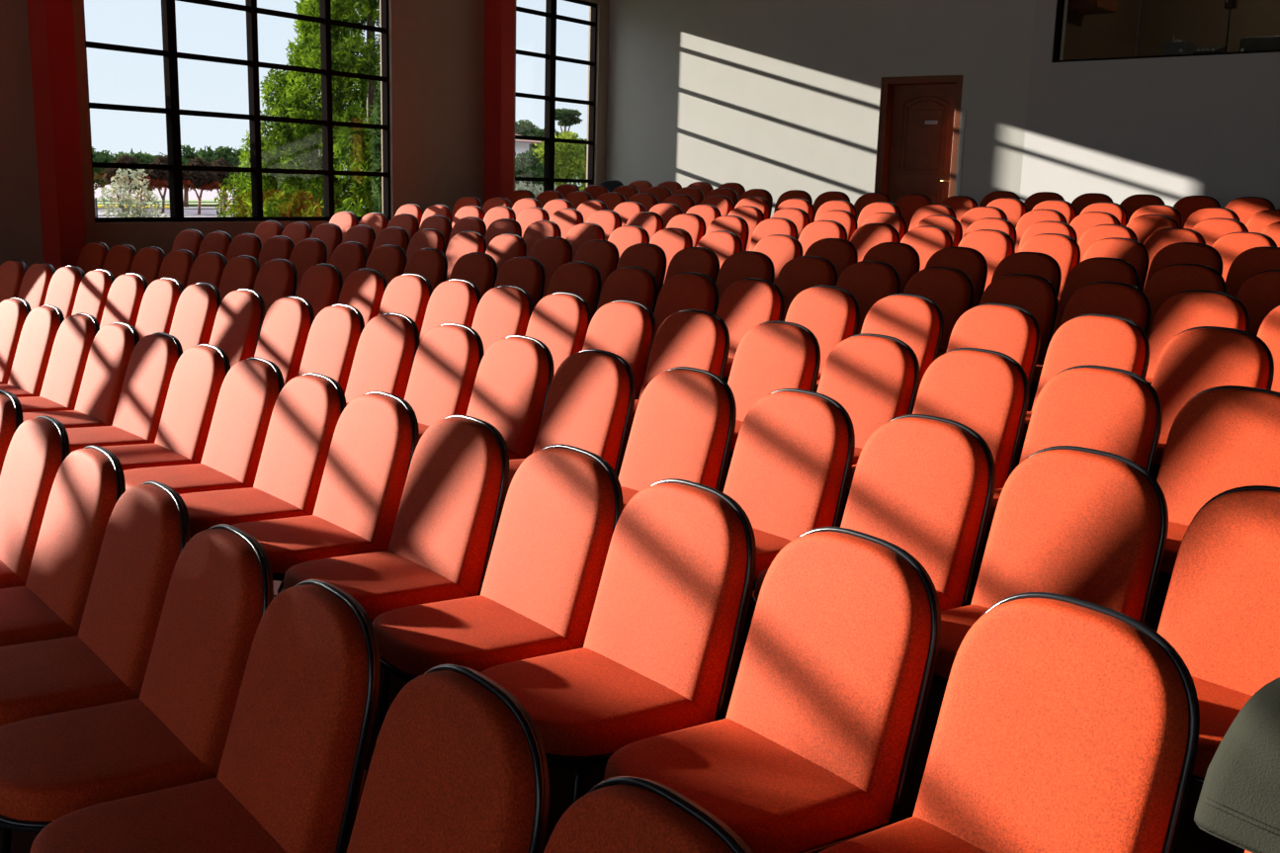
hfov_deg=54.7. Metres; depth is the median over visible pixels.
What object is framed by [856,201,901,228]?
upholstered chair
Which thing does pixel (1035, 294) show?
upholstered chair
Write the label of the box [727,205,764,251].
upholstered chair
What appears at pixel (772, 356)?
upholstered chair
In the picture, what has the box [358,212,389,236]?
upholstered chair
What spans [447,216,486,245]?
upholstered chair
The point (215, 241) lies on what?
upholstered chair
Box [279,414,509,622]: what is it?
upholstered chair
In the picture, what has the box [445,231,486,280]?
upholstered chair
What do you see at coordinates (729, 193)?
upholstered chair
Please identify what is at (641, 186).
upholstered chair
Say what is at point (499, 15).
pillar
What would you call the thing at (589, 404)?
upholstered chair
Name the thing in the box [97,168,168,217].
shrub
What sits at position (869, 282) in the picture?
upholstered chair
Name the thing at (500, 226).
upholstered chair
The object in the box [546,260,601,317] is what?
upholstered chair
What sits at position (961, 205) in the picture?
upholstered chair
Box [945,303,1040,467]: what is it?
upholstered chair
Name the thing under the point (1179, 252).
upholstered chair
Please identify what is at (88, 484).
upholstered chair
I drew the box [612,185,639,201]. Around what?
upholstered chair
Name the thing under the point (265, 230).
upholstered chair
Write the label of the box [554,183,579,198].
upholstered chair
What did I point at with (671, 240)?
upholstered chair
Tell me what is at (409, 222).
upholstered chair
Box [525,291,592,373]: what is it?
upholstered chair
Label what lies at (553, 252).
upholstered chair
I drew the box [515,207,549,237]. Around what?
upholstered chair
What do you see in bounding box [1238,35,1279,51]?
equipment case
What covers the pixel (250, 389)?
upholstered chair
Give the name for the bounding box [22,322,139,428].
upholstered chair
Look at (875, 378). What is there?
upholstered chair
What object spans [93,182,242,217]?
pavement
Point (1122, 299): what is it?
upholstered chair
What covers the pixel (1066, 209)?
upholstered chair
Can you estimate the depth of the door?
15.65 m
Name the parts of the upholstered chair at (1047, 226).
trim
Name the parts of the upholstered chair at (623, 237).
trim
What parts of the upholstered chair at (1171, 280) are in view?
trim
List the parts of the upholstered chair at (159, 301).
trim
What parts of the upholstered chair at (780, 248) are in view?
trim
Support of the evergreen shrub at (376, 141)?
on the lawn
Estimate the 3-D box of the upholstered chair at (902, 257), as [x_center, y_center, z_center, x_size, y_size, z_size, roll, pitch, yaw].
[1.571,-0.842,8.595,0.623,0.868,0.480,-8,15,-42]
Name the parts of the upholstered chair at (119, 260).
trim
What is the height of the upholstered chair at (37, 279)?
0.868 m
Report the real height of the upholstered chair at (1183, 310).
0.868 m
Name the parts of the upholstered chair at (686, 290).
trim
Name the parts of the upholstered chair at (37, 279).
trim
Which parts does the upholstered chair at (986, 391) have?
seat, backrest, trim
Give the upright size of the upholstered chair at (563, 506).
0.868 m
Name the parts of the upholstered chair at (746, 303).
seat, trim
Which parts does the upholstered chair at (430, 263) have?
trim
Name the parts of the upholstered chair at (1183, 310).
seat, trim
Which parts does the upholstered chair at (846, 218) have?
trim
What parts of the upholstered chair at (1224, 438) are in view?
leg, seat trim, seat, backrest, trim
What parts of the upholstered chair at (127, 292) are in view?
trim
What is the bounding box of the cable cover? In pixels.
[958,109,966,195]
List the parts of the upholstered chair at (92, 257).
trim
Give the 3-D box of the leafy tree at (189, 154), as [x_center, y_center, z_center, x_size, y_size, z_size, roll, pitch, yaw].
[-21.176,-11.626,57.409,3.128,2.932,3.462,9,13,34]
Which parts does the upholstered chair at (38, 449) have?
seat, trim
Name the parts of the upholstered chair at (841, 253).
trim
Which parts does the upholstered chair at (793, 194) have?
trim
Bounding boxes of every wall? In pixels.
[0,0,609,268]
[605,0,1035,218]
[1019,0,1279,209]
[1062,0,1279,60]
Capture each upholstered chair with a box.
[0,259,27,302]
[0,297,31,384]
[0,304,64,397]
[0,389,23,475]
[0,415,70,589]
[0,444,125,646]
[0,480,190,726]
[0,523,273,852]
[17,261,55,310]
[17,312,99,412]
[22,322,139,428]
[29,579,380,852]
[44,265,85,319]
[66,332,182,452]
[71,268,114,325]
[71,343,230,470]
[76,242,109,274]
[99,272,147,329]
[102,244,136,279]
[123,356,284,494]
[129,246,165,286]
[134,277,183,340]
[157,249,195,289]
[169,282,221,352]
[171,229,203,258]
[179,372,346,538]
[185,252,227,289]
[197,231,232,257]
[209,288,264,368]
[218,255,260,301]
[225,233,261,262]
[230,391,419,594]
[253,258,297,316]
[254,220,283,246]
[254,295,314,385]
[257,235,294,267]
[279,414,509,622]
[281,221,312,246]
[289,238,327,295]
[294,241,368,296]
[296,263,342,318]
[297,303,364,393]
[309,223,342,263]
[329,211,358,237]
[338,268,387,326]
[341,224,376,256]
[344,312,420,405]
[346,663,549,852]
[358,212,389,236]
[364,244,407,285]
[371,226,409,254]
[371,443,623,766]
[378,273,432,337]
[386,213,419,242]
[395,203,424,227]
[403,248,447,291]
[404,323,484,438]
[406,228,445,260]
[418,214,452,255]
[419,278,481,343]
[419,335,554,459]
[420,204,452,225]
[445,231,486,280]
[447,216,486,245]
[449,252,497,298]
[451,196,482,224]
[451,205,485,227]
[471,284,533,353]
[479,478,756,804]
[482,196,511,214]
[483,206,515,230]
[484,218,521,249]
[485,233,526,274]
[494,256,545,308]
[506,348,635,495]
[507,189,535,207]
[512,197,542,219]
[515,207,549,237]
[522,220,561,256]
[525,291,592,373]
[528,236,573,296]
[535,190,564,207]
[542,198,573,218]
[542,239,619,297]
[543,775,753,852]
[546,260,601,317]
[549,208,584,239]
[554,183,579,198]
[564,190,593,209]
[565,222,605,261]
[576,199,607,222]
[582,299,656,399]
[583,184,608,199]
[586,209,621,240]
[596,191,626,210]
[596,265,657,313]
[599,179,623,191]
[599,526,940,852]
[607,225,649,256]
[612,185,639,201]
[613,201,646,226]
[615,243,667,304]
[618,366,736,508]
[625,211,664,241]
[627,192,658,211]
[628,180,652,192]
[628,309,729,433]
[644,185,672,203]
[649,202,682,228]
[649,227,692,283]
[653,271,718,332]
[657,180,682,194]
[663,193,695,213]
[663,247,719,284]
[666,213,706,247]
[674,186,704,205]
[685,204,721,232]
[687,181,713,198]
[696,230,742,268]
[700,195,734,216]
[705,187,738,207]
[705,215,749,251]
[715,251,774,303]
[715,277,783,381]
[718,182,745,199]
[723,388,854,625]
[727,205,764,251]
[727,320,820,470]
[734,196,770,220]
[738,188,772,217]
[748,217,797,251]
[750,414,995,610]
[753,234,803,284]
[770,207,810,240]
[773,189,812,213]
[775,198,814,223]
[775,256,838,321]
[784,285,859,380]
[798,220,847,255]
[804,238,857,277]
[812,190,850,221]
[814,199,856,221]
[814,293,943,392]
[815,209,857,241]
[816,333,919,499]
[818,592,1199,852]
[835,260,900,334]
[846,347,1028,493]
[849,222,900,261]
[853,192,892,221]
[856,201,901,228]
[861,212,907,241]
[862,242,920,293]
[894,193,933,232]
[900,225,953,270]
[903,266,973,352]
[908,203,956,231]
[915,214,962,246]
[924,246,987,308]
[932,445,1168,687]
[938,273,1058,399]
[939,195,978,221]
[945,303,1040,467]
[958,229,1015,292]
[959,206,1008,238]
[963,217,1017,245]
[979,190,1020,206]
[984,364,1162,538]
[986,197,1027,228]
[991,252,1061,296]
[1015,208,1067,253]
[1018,220,1077,252]
[1019,233,1080,301]
[1019,313,1149,448]
[1024,191,1064,211]
[1028,281,1150,397]
[1031,199,1076,224]
[1051,256,1139,338]
[1057,237,1149,308]
[1069,211,1120,244]
[1071,192,1113,216]
[1078,224,1137,262]
[1080,202,1127,226]
[1120,193,1165,223]
[1125,214,1180,244]
[1128,204,1182,228]
[1143,227,1205,280]
[1143,242,1223,291]
[1143,263,1226,339]
[1145,289,1249,384]
[1151,326,1274,477]
[1156,385,1279,620]
[1156,485,1279,852]
[1173,195,1220,228]
[1183,207,1240,229]
[1192,217,1248,246]
[1211,231,1277,282]
[1224,196,1275,225]
[1225,246,1279,297]
[1236,269,1279,336]
[1245,209,1279,233]
[1257,304,1279,392]
[1260,221,1279,247]
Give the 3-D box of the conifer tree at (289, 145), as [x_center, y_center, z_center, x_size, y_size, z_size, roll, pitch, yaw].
[-6.846,-10.358,31.952,7.646,12.183,7.635,9,13,34]
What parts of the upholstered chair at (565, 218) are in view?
trim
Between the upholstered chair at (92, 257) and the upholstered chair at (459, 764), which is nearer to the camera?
the upholstered chair at (459, 764)
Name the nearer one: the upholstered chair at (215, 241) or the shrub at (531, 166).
the upholstered chair at (215, 241)
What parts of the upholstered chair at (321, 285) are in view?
trim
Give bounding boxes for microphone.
[1172,35,1182,42]
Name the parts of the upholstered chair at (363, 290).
trim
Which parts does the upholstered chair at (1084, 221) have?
trim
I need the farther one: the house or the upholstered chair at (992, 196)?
the house
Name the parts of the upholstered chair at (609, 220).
trim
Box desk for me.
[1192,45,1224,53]
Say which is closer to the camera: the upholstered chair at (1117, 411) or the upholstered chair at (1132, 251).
the upholstered chair at (1117, 411)
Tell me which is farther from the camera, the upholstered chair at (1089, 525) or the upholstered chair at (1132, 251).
the upholstered chair at (1132, 251)
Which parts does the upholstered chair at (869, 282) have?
trim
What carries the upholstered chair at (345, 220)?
on the floor
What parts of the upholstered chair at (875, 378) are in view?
seat, backrest, trim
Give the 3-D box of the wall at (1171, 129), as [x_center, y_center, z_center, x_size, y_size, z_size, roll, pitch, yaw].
[9.349,-2.608,10.762,12.500,5.500,0.300,11,14,40]
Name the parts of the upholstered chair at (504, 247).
trim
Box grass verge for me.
[96,198,234,206]
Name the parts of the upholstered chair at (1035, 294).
backrest, trim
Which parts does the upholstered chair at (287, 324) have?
trim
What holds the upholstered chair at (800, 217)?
on the floor
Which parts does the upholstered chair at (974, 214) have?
trim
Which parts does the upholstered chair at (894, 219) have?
trim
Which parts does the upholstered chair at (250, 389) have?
seat, backrest, trim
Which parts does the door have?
panel, moulding, moulding, moulding, panel, moulding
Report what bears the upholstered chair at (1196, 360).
on the floor
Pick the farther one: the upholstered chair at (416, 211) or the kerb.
the kerb
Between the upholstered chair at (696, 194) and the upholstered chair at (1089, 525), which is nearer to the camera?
the upholstered chair at (1089, 525)
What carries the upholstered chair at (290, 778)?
on the floor
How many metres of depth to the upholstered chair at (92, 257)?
10.84 m
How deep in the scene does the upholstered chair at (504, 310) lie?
6.99 m
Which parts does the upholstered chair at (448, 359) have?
seat, trim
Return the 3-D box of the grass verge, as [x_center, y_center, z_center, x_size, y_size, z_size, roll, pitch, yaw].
[-20.640,-12.375,68.534,10.000,0.105,70.000,9,13,34]
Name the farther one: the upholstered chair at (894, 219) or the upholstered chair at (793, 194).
the upholstered chair at (793, 194)
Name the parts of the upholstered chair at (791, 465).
leg, seat, backrest, trim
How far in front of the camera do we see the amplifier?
13.76 m
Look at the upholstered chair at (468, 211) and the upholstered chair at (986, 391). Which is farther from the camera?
the upholstered chair at (468, 211)
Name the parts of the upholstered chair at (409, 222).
trim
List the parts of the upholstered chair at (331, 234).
trim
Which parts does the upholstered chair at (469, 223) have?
trim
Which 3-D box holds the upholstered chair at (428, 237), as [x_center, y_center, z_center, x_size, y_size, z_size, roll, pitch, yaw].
[-2.080,-1.306,10.911,0.480,0.868,0.623,12,15,42]
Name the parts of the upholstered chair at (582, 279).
trim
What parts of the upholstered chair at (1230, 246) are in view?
trim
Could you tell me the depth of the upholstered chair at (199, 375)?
5.26 m
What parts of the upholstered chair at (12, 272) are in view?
trim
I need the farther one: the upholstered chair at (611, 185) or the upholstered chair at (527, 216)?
the upholstered chair at (611, 185)
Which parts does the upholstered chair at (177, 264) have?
trim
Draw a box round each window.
[83,0,390,222]
[514,0,597,191]
[1052,0,1279,62]
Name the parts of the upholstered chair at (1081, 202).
trim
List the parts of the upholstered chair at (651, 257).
trim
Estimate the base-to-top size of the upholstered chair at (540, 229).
0.868 m
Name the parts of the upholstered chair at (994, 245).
trim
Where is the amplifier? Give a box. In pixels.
[1162,41,1196,55]
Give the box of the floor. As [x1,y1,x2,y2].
[0,381,1233,852]
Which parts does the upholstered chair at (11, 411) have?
backrest, trim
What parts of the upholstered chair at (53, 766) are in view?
leg, seat trim, seat, backrest, trim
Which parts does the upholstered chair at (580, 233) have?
trim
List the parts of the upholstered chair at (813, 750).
seat, seat trim, backrest, trim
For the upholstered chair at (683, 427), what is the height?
0.868 m
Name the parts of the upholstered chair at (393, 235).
trim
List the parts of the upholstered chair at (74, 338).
seat, backrest, trim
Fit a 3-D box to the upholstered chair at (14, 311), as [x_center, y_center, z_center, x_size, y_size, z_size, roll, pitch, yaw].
[-3.821,-0.286,7.037,0.623,0.868,0.480,-9,15,-44]
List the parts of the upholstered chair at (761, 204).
trim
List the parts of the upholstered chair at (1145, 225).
trim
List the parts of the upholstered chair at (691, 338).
seat, backrest, trim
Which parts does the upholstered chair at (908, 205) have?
trim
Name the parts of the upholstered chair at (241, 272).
trim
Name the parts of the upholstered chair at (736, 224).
trim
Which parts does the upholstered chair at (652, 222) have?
trim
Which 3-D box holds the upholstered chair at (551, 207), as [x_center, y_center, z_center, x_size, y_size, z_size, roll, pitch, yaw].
[-1.099,-2.081,13.678,0.480,0.868,0.623,11,15,41]
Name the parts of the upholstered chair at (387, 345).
trim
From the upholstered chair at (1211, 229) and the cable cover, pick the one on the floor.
the upholstered chair at (1211, 229)
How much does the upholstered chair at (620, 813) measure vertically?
0.868 m
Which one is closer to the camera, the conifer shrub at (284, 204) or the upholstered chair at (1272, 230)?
the upholstered chair at (1272, 230)
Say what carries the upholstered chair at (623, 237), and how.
on the floor
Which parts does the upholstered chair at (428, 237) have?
trim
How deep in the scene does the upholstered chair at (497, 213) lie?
13.11 m
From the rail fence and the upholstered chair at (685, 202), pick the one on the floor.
the upholstered chair at (685, 202)
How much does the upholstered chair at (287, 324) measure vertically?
0.868 m
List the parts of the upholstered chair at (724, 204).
trim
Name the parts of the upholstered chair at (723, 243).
trim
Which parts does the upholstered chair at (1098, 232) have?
trim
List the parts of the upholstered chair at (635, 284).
trim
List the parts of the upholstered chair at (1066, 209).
trim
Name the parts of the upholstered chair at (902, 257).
trim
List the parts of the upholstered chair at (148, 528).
seat, backrest, trim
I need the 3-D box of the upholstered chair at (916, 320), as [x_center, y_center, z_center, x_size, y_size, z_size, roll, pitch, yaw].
[1.141,-0.220,6.198,0.623,0.868,0.480,-8,14,-40]
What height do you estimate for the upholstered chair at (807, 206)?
0.868 m
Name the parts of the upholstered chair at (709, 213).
trim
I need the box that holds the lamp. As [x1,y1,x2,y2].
[1223,0,1238,52]
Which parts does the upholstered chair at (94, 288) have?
trim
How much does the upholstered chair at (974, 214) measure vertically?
0.868 m
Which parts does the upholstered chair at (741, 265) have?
trim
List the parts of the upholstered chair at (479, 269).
trim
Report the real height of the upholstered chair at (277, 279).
0.868 m
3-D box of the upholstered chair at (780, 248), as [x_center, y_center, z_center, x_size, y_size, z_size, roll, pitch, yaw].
[0.862,-1.011,9.342,0.623,0.868,0.480,-9,15,-43]
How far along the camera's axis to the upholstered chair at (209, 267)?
9.53 m
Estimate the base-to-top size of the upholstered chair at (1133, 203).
0.868 m
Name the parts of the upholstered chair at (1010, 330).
backrest, trim, leg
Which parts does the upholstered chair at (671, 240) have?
trim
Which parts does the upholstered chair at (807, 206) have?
trim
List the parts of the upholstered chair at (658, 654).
leg, seat trim, seat, backrest, trim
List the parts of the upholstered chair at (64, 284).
trim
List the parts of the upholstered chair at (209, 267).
trim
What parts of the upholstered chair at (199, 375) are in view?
seat, backrest, trim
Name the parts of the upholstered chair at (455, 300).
trim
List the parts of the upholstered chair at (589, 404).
seat, backrest, trim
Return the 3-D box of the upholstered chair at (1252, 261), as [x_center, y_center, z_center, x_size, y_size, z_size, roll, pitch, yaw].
[3.705,-0.663,7.585,0.623,0.868,0.480,-8,14,-40]
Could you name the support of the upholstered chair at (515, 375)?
on the floor
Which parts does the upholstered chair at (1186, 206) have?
trim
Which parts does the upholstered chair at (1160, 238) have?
trim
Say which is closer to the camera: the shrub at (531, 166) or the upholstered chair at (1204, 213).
the upholstered chair at (1204, 213)
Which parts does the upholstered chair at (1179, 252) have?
trim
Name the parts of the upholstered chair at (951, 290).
seat, trim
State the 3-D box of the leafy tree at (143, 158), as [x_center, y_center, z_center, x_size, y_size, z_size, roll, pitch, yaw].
[-22.533,-11.145,55.425,3.184,2.668,3.350,9,13,34]
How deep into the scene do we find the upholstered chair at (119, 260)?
10.51 m
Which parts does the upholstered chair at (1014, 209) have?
trim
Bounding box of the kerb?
[97,204,170,208]
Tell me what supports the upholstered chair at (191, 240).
on the floor
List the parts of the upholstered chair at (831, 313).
trim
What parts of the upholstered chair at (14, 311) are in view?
trim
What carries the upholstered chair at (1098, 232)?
on the floor
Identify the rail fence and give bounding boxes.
[94,197,244,217]
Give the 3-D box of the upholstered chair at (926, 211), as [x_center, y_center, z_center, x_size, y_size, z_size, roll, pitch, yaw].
[2.552,-1.618,11.425,0.623,0.868,0.480,-9,15,-44]
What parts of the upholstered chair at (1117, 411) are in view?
seat, backrest, trim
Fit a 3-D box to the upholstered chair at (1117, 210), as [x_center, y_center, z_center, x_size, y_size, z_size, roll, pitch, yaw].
[4.051,-1.600,11.226,0.623,0.868,0.480,-9,15,-42]
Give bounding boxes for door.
[874,75,963,204]
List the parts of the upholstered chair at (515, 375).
seat, backrest, trim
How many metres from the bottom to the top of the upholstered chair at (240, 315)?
0.868 m
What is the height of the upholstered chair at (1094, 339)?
0.868 m
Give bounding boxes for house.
[305,120,541,203]
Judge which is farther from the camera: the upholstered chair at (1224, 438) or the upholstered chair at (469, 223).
the upholstered chair at (469, 223)
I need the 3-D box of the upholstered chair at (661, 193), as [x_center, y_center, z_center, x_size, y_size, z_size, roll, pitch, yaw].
[0.032,-2.496,15.079,0.480,0.868,0.623,11,14,40]
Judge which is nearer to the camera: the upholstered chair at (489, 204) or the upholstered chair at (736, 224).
the upholstered chair at (736, 224)
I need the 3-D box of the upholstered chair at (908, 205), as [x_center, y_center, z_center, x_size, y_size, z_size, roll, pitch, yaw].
[2.637,-1.944,12.666,0.623,0.868,0.480,-9,15,-44]
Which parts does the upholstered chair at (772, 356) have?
seat, backrest, trim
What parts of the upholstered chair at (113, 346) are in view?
seat, backrest, trim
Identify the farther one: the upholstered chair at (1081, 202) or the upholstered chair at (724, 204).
the upholstered chair at (724, 204)
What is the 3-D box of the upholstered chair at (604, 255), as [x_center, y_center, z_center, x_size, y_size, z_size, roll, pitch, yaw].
[-0.524,-0.982,9.417,0.623,0.868,0.480,-9,15,-43]
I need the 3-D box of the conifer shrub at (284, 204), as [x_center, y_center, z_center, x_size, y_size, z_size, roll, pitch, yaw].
[-8.663,-5.107,29.997,1.052,1.561,1.299,11,14,39]
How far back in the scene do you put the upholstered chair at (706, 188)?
15.88 m
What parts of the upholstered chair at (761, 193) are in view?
backrest, trim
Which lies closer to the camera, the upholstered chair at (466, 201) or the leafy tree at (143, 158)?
the upholstered chair at (466, 201)
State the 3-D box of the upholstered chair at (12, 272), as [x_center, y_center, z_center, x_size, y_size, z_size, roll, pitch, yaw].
[-5.057,-0.835,9.477,0.480,0.868,0.623,11,15,41]
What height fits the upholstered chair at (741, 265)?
0.868 m
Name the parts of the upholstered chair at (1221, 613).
seat trim, backrest, seat, trim, leg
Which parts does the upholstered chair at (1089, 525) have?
seat trim, seat, backrest, trim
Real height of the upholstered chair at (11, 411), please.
0.868 m
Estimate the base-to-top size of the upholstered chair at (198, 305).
0.868 m
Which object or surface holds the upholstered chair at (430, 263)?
on the floor
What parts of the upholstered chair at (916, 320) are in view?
backrest, trim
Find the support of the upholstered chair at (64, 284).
on the floor
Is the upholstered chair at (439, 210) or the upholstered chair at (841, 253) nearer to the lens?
the upholstered chair at (841, 253)
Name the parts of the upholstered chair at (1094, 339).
seat, backrest, trim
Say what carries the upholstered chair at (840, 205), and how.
on the floor
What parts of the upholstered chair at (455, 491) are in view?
seat, backrest, trim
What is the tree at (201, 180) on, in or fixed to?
on the pavement
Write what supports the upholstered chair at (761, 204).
on the floor
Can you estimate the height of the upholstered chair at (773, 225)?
0.868 m
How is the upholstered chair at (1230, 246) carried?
on the floor
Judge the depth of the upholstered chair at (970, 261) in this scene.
8.21 m
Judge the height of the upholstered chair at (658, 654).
0.868 m
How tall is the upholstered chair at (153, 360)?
0.868 m
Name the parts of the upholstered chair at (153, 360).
seat, backrest, trim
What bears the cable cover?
attached to the wall at (778, 97)
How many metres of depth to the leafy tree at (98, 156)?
53.12 m
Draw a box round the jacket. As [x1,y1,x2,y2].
[1194,677,1279,852]
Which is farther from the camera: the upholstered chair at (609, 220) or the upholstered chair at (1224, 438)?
the upholstered chair at (609, 220)
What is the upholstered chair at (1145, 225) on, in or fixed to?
on the floor
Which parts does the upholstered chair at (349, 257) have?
backrest, trim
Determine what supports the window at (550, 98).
in the wall at (436, 47)
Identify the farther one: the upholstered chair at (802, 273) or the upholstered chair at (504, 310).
the upholstered chair at (802, 273)
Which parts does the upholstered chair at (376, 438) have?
seat trim, leg, seat, backrest, trim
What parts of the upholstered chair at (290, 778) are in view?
seat, backrest, trim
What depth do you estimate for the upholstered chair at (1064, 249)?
8.70 m
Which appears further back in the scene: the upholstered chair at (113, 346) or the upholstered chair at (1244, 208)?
the upholstered chair at (1244, 208)
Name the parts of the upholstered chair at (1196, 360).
seat, backrest, trim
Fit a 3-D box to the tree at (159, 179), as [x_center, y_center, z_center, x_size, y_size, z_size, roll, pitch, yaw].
[-18.005,-9.081,46.465,1.383,2.259,1.618,9,13,34]
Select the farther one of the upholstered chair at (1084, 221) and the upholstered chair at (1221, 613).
the upholstered chair at (1084, 221)
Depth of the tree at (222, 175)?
48.27 m
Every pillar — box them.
[26,0,85,271]
[483,0,514,204]
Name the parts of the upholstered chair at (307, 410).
seat, backrest, trim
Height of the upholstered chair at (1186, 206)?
0.868 m
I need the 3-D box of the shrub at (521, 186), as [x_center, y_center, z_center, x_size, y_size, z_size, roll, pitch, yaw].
[-2.470,-4.991,29.033,1.362,1.692,2.399,9,13,34]
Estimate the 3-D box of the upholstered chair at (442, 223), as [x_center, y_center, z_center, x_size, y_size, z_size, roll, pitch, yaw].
[-2.232,-1.665,12.302,0.480,0.868,0.623,11,15,41]
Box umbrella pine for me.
[555,107,583,134]
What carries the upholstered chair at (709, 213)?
on the floor
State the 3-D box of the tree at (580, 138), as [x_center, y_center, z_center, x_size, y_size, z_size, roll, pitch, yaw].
[-4.922,-23.197,111.827,3.549,5.874,4.013,9,13,34]
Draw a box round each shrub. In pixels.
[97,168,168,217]
[262,183,309,216]
[364,70,382,213]
[514,150,543,194]
[514,180,556,197]
[531,129,586,190]
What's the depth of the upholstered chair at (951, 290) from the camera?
7.21 m
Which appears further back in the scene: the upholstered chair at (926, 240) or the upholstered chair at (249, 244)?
the upholstered chair at (249, 244)
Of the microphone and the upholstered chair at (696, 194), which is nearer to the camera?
the microphone
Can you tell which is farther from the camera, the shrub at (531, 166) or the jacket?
the shrub at (531, 166)
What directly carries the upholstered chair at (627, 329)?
on the floor
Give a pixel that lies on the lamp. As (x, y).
(1229, 4)
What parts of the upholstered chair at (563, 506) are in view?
leg, seat trim, seat, backrest, trim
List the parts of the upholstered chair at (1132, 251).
backrest, trim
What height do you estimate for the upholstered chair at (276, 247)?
0.868 m
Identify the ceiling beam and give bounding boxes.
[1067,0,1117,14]
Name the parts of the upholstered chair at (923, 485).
seat trim, seat, backrest, trim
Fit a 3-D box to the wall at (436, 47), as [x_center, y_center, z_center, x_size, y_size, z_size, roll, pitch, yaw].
[-7.599,-2.679,8.405,0.186,5.600,24.918,9,13,34]
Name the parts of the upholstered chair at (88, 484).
seat, backrest, trim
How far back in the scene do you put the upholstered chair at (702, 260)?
8.74 m
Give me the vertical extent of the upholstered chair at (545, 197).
0.868 m
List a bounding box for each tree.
[91,146,117,193]
[102,154,151,212]
[105,148,161,197]
[144,154,183,214]
[159,145,216,207]
[181,157,220,214]
[193,145,248,199]
[207,157,240,212]
[214,0,380,217]
[514,119,542,153]
[530,125,558,148]
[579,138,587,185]
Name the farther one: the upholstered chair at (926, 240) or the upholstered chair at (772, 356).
the upholstered chair at (926, 240)
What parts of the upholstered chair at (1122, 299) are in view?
seat, backrest, trim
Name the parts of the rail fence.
post, rail, rail, rail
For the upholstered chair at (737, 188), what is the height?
0.868 m
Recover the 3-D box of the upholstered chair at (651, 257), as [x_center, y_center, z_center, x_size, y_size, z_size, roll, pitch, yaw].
[-0.173,-0.904,9.063,0.623,0.868,0.480,-9,15,-43]
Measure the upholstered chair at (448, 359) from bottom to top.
0.868 m
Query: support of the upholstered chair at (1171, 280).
on the floor
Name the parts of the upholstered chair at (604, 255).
backrest, trim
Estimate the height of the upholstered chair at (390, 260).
0.868 m
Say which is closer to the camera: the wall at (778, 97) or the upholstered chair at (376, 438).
the upholstered chair at (376, 438)

